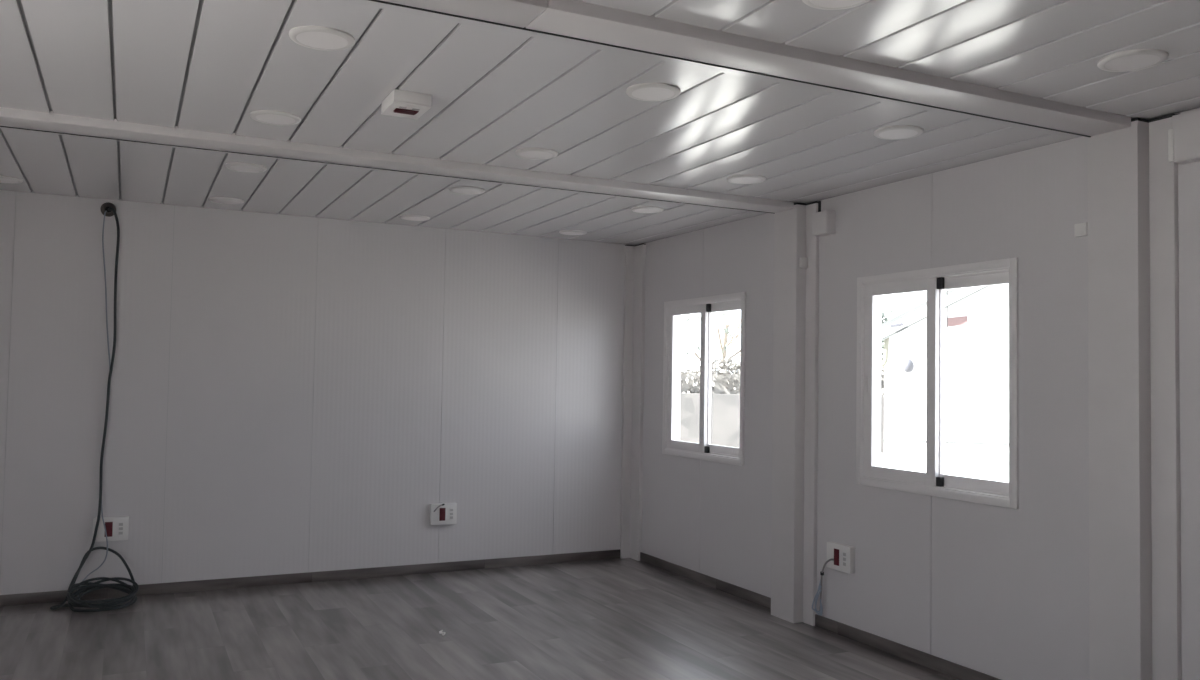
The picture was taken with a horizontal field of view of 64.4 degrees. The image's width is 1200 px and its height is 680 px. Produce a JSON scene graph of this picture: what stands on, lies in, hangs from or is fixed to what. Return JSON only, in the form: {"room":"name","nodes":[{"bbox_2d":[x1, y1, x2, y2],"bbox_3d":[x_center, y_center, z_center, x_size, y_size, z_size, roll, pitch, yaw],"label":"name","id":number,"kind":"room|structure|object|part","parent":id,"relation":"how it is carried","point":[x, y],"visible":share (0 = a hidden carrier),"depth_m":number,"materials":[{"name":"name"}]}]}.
{"room":"empty portable office","nodes":[
{"label":"empty portable office","id":0,"kind":"room"},
{"bbox_2d":[0,190,626,594],"bbox_3d":[-2.418,0.412,6.653,6.120,2.710,0.060,2,-3,-26],"label":"wall","id":1,"kind":"structure","parent":0,"point":[289,394],"depth_m":6.73,"materials":[{"name":"white paint"}]},
{"bbox_2d":[101,202,115,216],"bbox_3d":[-3.224,-0.856,6.244,0.092,0.092,0.028,2,-3,-26],"label":"cable grommet","id":2,"kind":"object","parent":1,"relation":"attached to","point":[105,206],"visible":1,"depth_m":6.24,"materials":[{"name":"black plastic"}]},
{"bbox_2d":[77,211,110,595],"bbox_3d":[-3.247,0.402,6.138,0.090,2.507,0.188,0,-3,28],"label":"cable","id":3,"kind":"object","parent":2,"relation":"hanging from","point":[105,211],"visible":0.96,"depth_m":6.22,"materials":[{"name":"black rubber"}]},
{"bbox_2d":[50,207,138,611],"bbox_3d":[-3.123,0.399,6.046,0.417,2.543,0.392,0,-2,13],"label":"cable","id":4,"kind":"object","parent":2,"relation":"hanging from","point":[108,604],"visible":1,"depth_m":6.10,"materials":[{"name":"black rubber"}]},
{"bbox_2d":[92,516,128,541],"bbox_3d":[-3.181,1.228,6.190,0.207,0.152,0.044,2,-3,-26],"label":"box","id":5,"kind":"object","parent":1,"relation":"attached to","point":[117,528],"visible":0.99,"depth_m":6.18,"materials":[{"name":"white plastic"}]},
{"bbox_2d":[104,522,112,536],"bbox_3d":[-3.183,1.227,6.167,0.045,0.095,0.004,2,-3,-26],"label":"socket","id":6,"kind":"object","parent":5,"relation":"attached to","point":[109,525],"depth_m":6.17,"materials":[{"name":"plastic"}]},
{"bbox_2d":[0,549,619,606],"bbox_3d":[-2.471,1.668,6.547,5.891,0.070,0.013,2,-3,-26],"label":"baseboard","id":7,"kind":"structure","parent":1,"relation":"attached to","point":[280,579],"depth_m":6.74,"materials":[{"name":"plastic"}]},
{"bbox_2d":[429,503,456,524],"bbox_3d":[-1.182,1.312,7.181,0.202,0.155,0.044,2,-3,-26],"label":"box","id":8,"kind":"object","parent":1,"relation":"attached to","point":[447,513],"visible":1,"depth_m":7.16,"materials":[{"name":"white plastic"}]},
{"bbox_2d":[439,508,445,520],"bbox_3d":[-1.184,1.311,7.157,0.045,0.095,0.004,2,-3,-26],"label":"socket","id":9,"kind":"object","parent":8,"relation":"attached to","point":[442,511],"depth_m":7.16,"materials":[{"name":"plastic"}]},
{"bbox_2d":[0,558,958,679],"bbox_3d":[-0.434,1.609,2.563,6.000,0.060,8.960,2,-3,-26],"label":"floor","id":10,"kind":"structure","parent":0,"point":[617,618],"depth_m":5.43,"materials":[{"name":"laminate"}]},
{"bbox_2d":[620,243,645,560],"bbox_3d":[0.272,0.501,7.857,0.108,2.594,0.172,2,-3,-26],"label":"column","id":11,"kind":"structure","parent":10,"relation":"on","point":[635,255],"depth_m":7.87,"materials":[{"name":"metal"}]},
{"bbox_2d":[771,201,820,625],"bbox_3d":[1.222,0.442,5.953,0.100,2.594,0.340,2,-3,-26],"label":"column","id":12,"kind":"structure","parent":10,"relation":"on","point":[796,289],"depth_m":5.91,"materials":[{"name":"metal"}]},
{"bbox_3d":[1.198,0.450,6.001,0.100,2.582,0.231,2,-3,-26],"label":"post casing","id":13,"kind":"part","parent":12,"relation":"part of","materials":[{"name":"paint"}]},
{"bbox_2d":[799,257,807,267],"bbox_3d":[1.268,-0.480,5.919,0.048,0.065,0.030,2,-3,-26],"label":"wall sensor","id":14,"kind":"object","parent":12,"relation":"attached to","point":[803,262],"visible":1,"depth_m":5.91,"materials":[{"name":"white plastic"}]},
{"bbox_2d":[1088,113,1181,679],"bbox_3d":[2.217,0.380,3.951,0.100,2.594,0.347,2,-3,-26],"label":"column","id":15,"kind":"structure","parent":10,"relation":"on","point":[1135,526],"depth_m":3.92,"materials":[{"name":"metal"}]},
{"bbox_3d":[2.190,0.387,4.003,0.100,2.582,0.229,2,-3,-26],"label":"post casing","id":16,"kind":"part","parent":15,"relation":"part of","materials":[{"name":"paint"}]},
{"bbox_2d":[0,0,1199,244],"bbox_3d":[-0.390,-1.047,2.668,6.120,0.063,9.080,2,-3,-26],"label":"ceiling","id":17,"kind":"structure","parent":0,"point":[497,91],"depth_m":3.81,"materials":[{"name":"paint"}]},
{"bbox_2d":[0,175,22,183],"bbox_3d":[-3.524,-0.949,5.610,0.212,0.018,0.212,2,-3,-26],"label":"recessed light","id":18,"kind":"object","parent":17,"relation":"in","point":[3,179],"visible":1,"depth_m":5.61,"materials":[{"name":"white plastic"}]},
{"bbox_2d":[0,178,17,182],"bbox_3d":[-3.524,-0.940,5.610,0.166,0.001,0.166,2,-3,-26],"label":"diffuser","id":19,"kind":"object","parent":18,"relation":"attached to","point":[2,180],"depth_m":5.61,"materials":[{"name":"white plastic"}]},
{"bbox_2d":[209,197,243,203],"bbox_3d":[-2.428,-0.908,6.192,0.212,0.018,0.212,2,-3,-26],"label":"recessed light","id":20,"kind":"object","parent":17,"relation":"in","point":[223,200],"visible":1,"depth_m":6.15,"materials":[{"name":"white plastic"}]},
{"bbox_2d":[213,199,239,203],"bbox_3d":[-2.428,-0.899,6.192,0.166,0.001,0.166,2,-3,-26],"label":"diffuser","id":21,"kind":"object","parent":20,"relation":"attached to","point":[223,201],"depth_m":6.18,"materials":[{"name":"white plastic"}]},
{"bbox_2d":[225,162,266,172],"bbox_3d":[-1.923,-0.939,5.176,0.212,0.018,0.212,2,-3,-26],"label":"recessed light","id":22,"kind":"object","parent":17,"relation":"in","point":[237,166],"visible":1,"depth_m":5.14,"materials":[{"name":"white plastic"}]},
{"bbox_2d":[230,165,261,171],"bbox_3d":[-1.923,-0.931,5.176,0.166,0.001,0.166,2,-3,-26],"label":"diffuser","id":23,"kind":"object","parent":22,"relation":"attached to","point":[242,168],"depth_m":5.16,"materials":[{"name":"white plastic"}]},
{"bbox_2d":[250,110,300,124],"bbox_3d":[-1.416,-0.971,4.156,0.212,0.018,0.212,2,-3,-26],"label":"recessed light","id":24,"kind":"object","parent":17,"relation":"in","point":[273,117],"visible":1,"depth_m":4.13,"materials":[{"name":"white plastic"}]},
{"bbox_2d":[255,114,294,123],"bbox_3d":[-1.416,-0.963,4.155,0.166,0.001,0.166,2,-3,-26],"label":"diffuser","id":25,"kind":"object","parent":24,"relation":"attached to","point":[264,118],"depth_m":4.14,"materials":[{"name":"white plastic"}]},
{"bbox_2d":[289,26,354,50],"bbox_3d":[-0.923,-1.002,3.162,0.212,0.018,0.212,2,-3,-26],"label":"recessed light","id":26,"kind":"object","parent":17,"relation":"in","point":[314,37],"visible":1,"depth_m":3.14,"materials":[{"name":"white plastic"}]},
{"bbox_2d":[296,32,347,48],"bbox_3d":[-0.923,-0.994,3.162,0.166,0.001,0.166,2,-3,-26],"label":"diffuser","id":27,"kind":"object","parent":26,"relation":"attached to","point":[314,40],"depth_m":3.16,"materials":[{"name":"white plastic"}]},
{"bbox_2d":[0,107,793,213],"bbox_3d":[-1.474,-0.939,4.733,5.900,0.052,0.201,2,-3,-26],"label":"ceiling beam","id":28,"kind":"structure","parent":17,"relation":"attached to","point":[51,122],"depth_m":4.80,"materials":[{"name":"metal"}]},
{"bbox_2d":[381,89,431,118],"bbox_3d":[-0.784,-0.949,3.849,0.154,0.056,0.210,2,-3,-26],"label":"box","id":29,"kind":"object","parent":17,"relation":"attached to","point":[399,103],"visible":1,"depth_m":3.78,"materials":[{"name":"white plastic"}]},
{"bbox_2d":[394,108,418,114],"bbox_3d":[-0.784,-0.923,3.848,0.092,0.004,0.061,2,-3,-26],"label":"socket","id":30,"kind":"object","parent":29,"relation":"attached to","point":[407,111],"depth_m":3.84,"materials":[{"name":"plastic"}]},
{"bbox_3d":[-0.784,-0.930,3.849,0.154,0.008,0.210,2,-3,-26],"label":"plate","id":31,"kind":"part","parent":29,"relation":"part of","materials":[{"name":"white plastic"}]},
{"bbox_2d":[400,215,429,220],"bbox_3d":[-1.310,-0.867,6.746,0.212,0.018,0.212,2,-3,-26],"label":"recessed light","id":32,"kind":"object","parent":17,"relation":"in","point":[405,217],"visible":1,"depth_m":6.70,"materials":[{"name":"white plastic"}]},
{"bbox_2d":[403,217,426,220],"bbox_3d":[-1.311,-0.859,6.746,0.166,0.001,0.166,2,-3,-26],"label":"diffuser","id":33,"kind":"object","parent":32,"relation":"attached to","point":[405,218],"depth_m":6.74,"materials":[{"name":"white plastic"}]},
{"bbox_2d":[449,186,484,193],"bbox_3d":[-0.797,-0.900,5.712,0.212,0.018,0.212,2,-3,-26],"label":"recessed light","id":34,"kind":"object","parent":17,"relation":"in","point":[455,189],"visible":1,"depth_m":5.68,"materials":[{"name":"white plastic"}]},
{"bbox_2d":[453,189,480,193],"bbox_3d":[-0.797,-0.891,5.712,0.166,0.001,0.166,2,-3,-26],"label":"diffuser","id":35,"kind":"object","parent":34,"relation":"attached to","point":[460,191],"depth_m":5.71,"materials":[{"name":"white plastic"}]},
{"bbox_2d":[515,148,557,159],"bbox_3d":[-0.316,-0.930,4.745,0.212,0.018,0.212,2,-3,-26],"label":"recessed light","id":36,"kind":"object","parent":17,"relation":"in","point":[528,153],"visible":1,"depth_m":4.71,"materials":[{"name":"white plastic"}]},
{"bbox_2d":[520,151,552,158],"bbox_3d":[-0.317,-0.921,4.745,0.166,0.001,0.166,2,-3,-26],"label":"diffuser","id":37,"kind":"object","parent":36,"relation":"attached to","point":[524,154],"depth_m":4.74,"materials":[{"name":"white plastic"}]},
{"bbox_2d":[559,230,586,234],"bbox_3d":[-0.206,-0.827,7.316,0.212,0.018,0.212,2,-3,-26],"label":"recessed light","id":38,"kind":"object","parent":17,"relation":"in","point":[565,232],"visible":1,"depth_m":7.27,"materials":[{"name":"white plastic"}]},
{"bbox_2d":[563,232,583,234],"bbox_3d":[-0.206,-0.818,7.316,0.166,0.001,0.166,2,-3,-26],"label":"diffuser","id":39,"kind":"object","parent":38,"relation":"attached to","point":[565,233],"depth_m":7.31,"materials":[{"name":"white plastic"}]},
{"bbox_2d":[631,206,662,212],"bbox_3d":[0.312,-0.859,6.273,0.212,0.018,0.212,2,-3,-26],"label":"recessed light","id":40,"kind":"object","parent":17,"relation":"in","point":[640,209],"visible":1,"depth_m":6.23,"materials":[{"name":"white plastic"}]},
{"bbox_2d":[635,209,659,212],"bbox_3d":[0.312,-0.851,6.273,0.166,0.001,0.166,2,-3,-26],"label":"diffuser","id":41,"kind":"object","parent":40,"relation":"attached to","point":[636,210],"depth_m":6.27,"materials":[{"name":"white plastic"}]},
{"bbox_2d":[626,83,680,100],"bbox_3d":[0.206,-0.963,3.694,0.212,0.018,0.212,2,-3,-26],"label":"recessed light","id":42,"kind":"object","parent":17,"relation":"in","point":[642,91],"visible":1,"depth_m":3.67,"materials":[{"name":"white plastic"}]},
{"bbox_2d":[632,87,673,99],"bbox_3d":[0.206,-0.954,3.693,0.166,0.001,0.166,2,-3,-26],"label":"diffuser","id":43,"kind":"object","parent":42,"relation":"attached to","point":[639,93],"depth_m":3.68,"materials":[{"name":"white plastic"}]},
{"bbox_2d":[727,175,765,183],"bbox_3d":[0.810,-0.891,5.270,0.212,0.018,0.212,2,-3,-26],"label":"recessed light","id":44,"kind":"object","parent":17,"relation":"in","point":[737,179],"visible":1,"depth_m":5.24,"materials":[{"name":"white plastic"}]},
{"bbox_2d":[731,177,760,183],"bbox_3d":[0.810,-0.882,5.270,0.166,0.001,0.166,2,-3,-26],"label":"diffuser","id":45,"kind":"object","parent":44,"relation":"attached to","point":[737,180],"depth_m":5.26,"materials":[{"name":"white plastic"}]},
{"bbox_2d":[368,0,1130,136],"bbox_3d":[-0.478,-1.001,2.729,5.900,0.052,0.191,2,-3,-26],"label":"ceiling beam","id":46,"kind":"structure","parent":17,"relation":"attached to","point":[579,20],"depth_m":3.20,"materials":[{"name":"metal"}]},
{"bbox_2d":[802,0,869,9],"bbox_3d":[0.684,-0.993,2.731,0.212,0.018,0.212,2,-3,-26],"label":"recessed light","id":47,"kind":"object","parent":17,"relation":"in","point":[818,4],"visible":1,"depth_m":2.78,"materials":[{"name":"white plastic"}]},
{"bbox_2d":[809,0,863,7],"bbox_3d":[0.684,-0.984,2.731,0.166,0.001,0.166,2,-3,-26],"label":"diffuser","id":48,"kind":"object","parent":47,"relation":"attached to","point":[812,3],"depth_m":2.78,"materials":[{"name":"white plastic"}]},
{"bbox_2d":[874,125,922,139],"bbox_3d":[1.326,-0.923,4.232,0.212,0.018,0.212,2,-3,-26],"label":"recessed light","id":49,"kind":"object","parent":17,"relation":"in","point":[900,131],"visible":1,"depth_m":4.20,"materials":[{"name":"white plastic"}]},
{"bbox_2d":[879,129,917,138],"bbox_3d":[1.326,-0.914,4.232,0.166,0.001,0.166,2,-3,-26],"label":"diffuser","id":50,"kind":"object","parent":49,"relation":"attached to","point":[883,133],"depth_m":4.22,"materials":[{"name":"white plastic"}]},
{"bbox_2d":[1097,49,1167,71],"bbox_3d":[1.815,-0.954,3.247,0.212,0.018,0.212,2,-3,-26],"label":"recessed light","id":51,"kind":"object","parent":17,"relation":"in","point":[1135,59],"visible":1,"depth_m":3.22,"materials":[{"name":"white plastic"}]},
{"bbox_2d":[1105,54,1159,69],"bbox_3d":[1.815,-0.945,3.247,0.166,0.001,0.166,2,-3,-26],"label":"diffuser","id":52,"kind":"object","parent":51,"relation":"attached to","point":[1121,61],"depth_m":3.24,"materials":[{"name":"white plastic"}]},
{"bbox_2d":[642,107,1199,679],"bbox_3d":[2.301,0.383,3.961,0.060,2.710,9.080,2,-3,-26],"label":"wall","id":53,"kind":"structure","parent":0,"point":[1002,593],"depth_m":4.92,"materials":[{"name":"white paint"}]},
{"bbox_2d":[662,292,745,465],"bbox_3d":[0.792,0.282,7.043,0.114,1.195,1.095,2,-3,-26],"label":"window","id":54,"kind":"structure","parent":53,"relation":"in","point":[673,310],"depth_m":7.03,"materials":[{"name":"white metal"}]},
{"bbox_3d":[0.660,0.288,7.239,0.026,1.101,0.536,2,-3,-26],"label":"sash","id":55,"kind":"part","parent":54,"relation":"part of","materials":[{"name":"glass"}]},
{"bbox_3d":[0.902,0.276,6.825,0.026,1.089,0.518,2,-3,-26],"label":"sash","id":56,"kind":"part","parent":54,"relation":"part of","materials":[{"name":"glass"}]},
{"bbox_2d":[640,552,1000,679],"bbox_3d":[1.739,1.673,4.918,0.013,0.070,6.327,2,-3,-26],"label":"baseboard","id":57,"kind":"structure","parent":53,"relation":"attached to","point":[960,672],"depth_m":5.48,"materials":[{"name":"plastic"}]},
{"bbox_2d":[812,210,835,235],"bbox_3d":[1.361,-0.709,5.791,0.070,0.138,0.137,2,-3,-26],"label":"junction box","id":58,"kind":"object","parent":53,"relation":"attached to","point":[823,222],"visible":1,"depth_m":5.74,"materials":[{"name":"paint"}]},
{"bbox_2d":[827,541,854,573],"bbox_3d":[1.409,1.273,5.578,0.044,0.152,0.207,2,-3,-26],"label":"box","id":59,"kind":"object","parent":53,"relation":"attached to","point":[843,555],"visible":1,"depth_m":5.55,"materials":[{"name":"white plastic"}]},
{"bbox_2d":[812,559,833,615],"bbox_3d":[1.324,1.470,5.678,0.046,0.364,0.201,2,-2,-18],"label":"wire","id":60,"kind":"object","parent":59,"relation":"hanging from","point":[818,593],"visible":1,"depth_m":5.70,"materials":[{"name":"grey plastic"}]},
{"bbox_2d":[834,548,838,565],"bbox_3d":[1.385,1.273,5.580,0.004,0.095,0.045,2,-3,-26],"label":"socket","id":61,"kind":"object","parent":59,"relation":"attached to","point":[836,550],"depth_m":5.58,"materials":[{"name":"plastic"}]},
{"bbox_2d":[856,258,1017,508],"bbox_3d":[1.783,0.220,5.046,0.114,1.195,1.111,2,-3,-26],"label":"window","id":62,"kind":"structure","parent":53,"relation":"in","point":[870,289],"depth_m":5.02,"materials":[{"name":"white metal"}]},
{"bbox_3d":[1.650,0.226,5.247,0.026,1.101,0.544,2,-3,-26],"label":"sash","id":63,"kind":"part","parent":62,"relation":"part of","materials":[{"name":"glass"}]},
{"bbox_3d":[1.895,0.213,4.825,0.026,1.089,0.526,2,-3,-26],"label":"sash","id":64,"kind":"part","parent":62,"relation":"part of","materials":[{"name":"glass"}]},
{"bbox_2d":[1074,223,1087,236],"bbox_3d":[2.145,-0.491,4.240,0.027,0.057,0.060,2,-3,-26],"label":"wall sensor","id":65,"kind":"object","parent":53,"relation":"attached to","point":[1080,230],"visible":0.88,"depth_m":4.23,"materials":[{"name":"white plastic"}]},
{"bbox_2d":[1168,109,1199,163],"bbox_3d":[2.391,-0.811,3.714,0.074,0.190,0.312,2,-3,-26],"label":"junction box","id":66,"kind":"object","parent":53,"relation":"attached to","point":[1184,135],"visible":1,"depth_m":3.78,"materials":[{"name":"paint"}]},
{"label":"outside","id":67,"kind":"structure","parent":0,"visible":0},
{"bbox_2d":[881,453,883,466],"bbox_3d":[7.017,2.980,27.983,150.000,0.050,150.000,2,-3,-26],"label":"ground","id":68,"kind":"structure","parent":67,"point":[882,454],"depth_m":21.24,"materials":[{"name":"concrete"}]},
{"bbox_2d":[685,312,740,365],"bbox_3d":[3.417,0.831,27.260,2.144,4.080,2.124,2,-3,-26],"label":"tree","id":69,"kind":"object","parent":68,"relation":"on","point":[725,331],"visible":0.48,"depth_m":27.19,"materials":[{"name":"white plant"}]},
{"bbox_2d":[680,393,883,452],"bbox_3d":[2.137,2.034,24.072,17.005,1.370,0.450,1,-2,6],"label":"wall","id":70,"kind":"structure","parent":68,"relation":"on","point":[725,408],"depth_m":23.76,"materials":[{"name":"stone"}]},
{"bbox_2d":[681,357,884,396],"bbox_3d":[2.208,1.564,24.686,16.752,2.364,0.722,1,-2,6],"label":"hedge","id":71,"kind":"object","parent":68,"relation":"on","point":[724,382],"visible":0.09,"depth_m":24.44,"materials":[{"name":"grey plant"}]},
{"bbox_2d":[881,309,899,368],"bbox_3d":[7.356,0.610,27.194,2.443,4.644,2.757,2,-3,-26],"label":"tree","id":72,"kind":"object","parent":68,"relation":"on","point":[883,315],"visible":0.02,"depth_m":26.67,"materials":[{"name":"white plant"}]},
{"bbox_2d":[881,284,1008,481],"bbox_3d":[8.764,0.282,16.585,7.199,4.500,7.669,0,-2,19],"label":"gabled building","id":73,"kind":"structure","parent":68,"relation":"on","point":[978,317],"depth_m":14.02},
{"bbox_2d":[902,359,913,372],"bbox_3d":[4.600,0.385,14.214,0.170,0.212,0.170,2,-3,-26],"label":"wall lamp","id":74,"kind":"object","parent":73,"relation":"attached to","point":[907,364],"depth_m":14.17,"materials":[{"name":"white"}]},
{"bbox_3d":[5.887,-0.923,13.764,3.600,1.958,0.030,0,-2,19],"label":"fascia trim","id":75,"kind":"part","parent":73,"relation":"part of","materials":[{"name":"white"}]}
]}

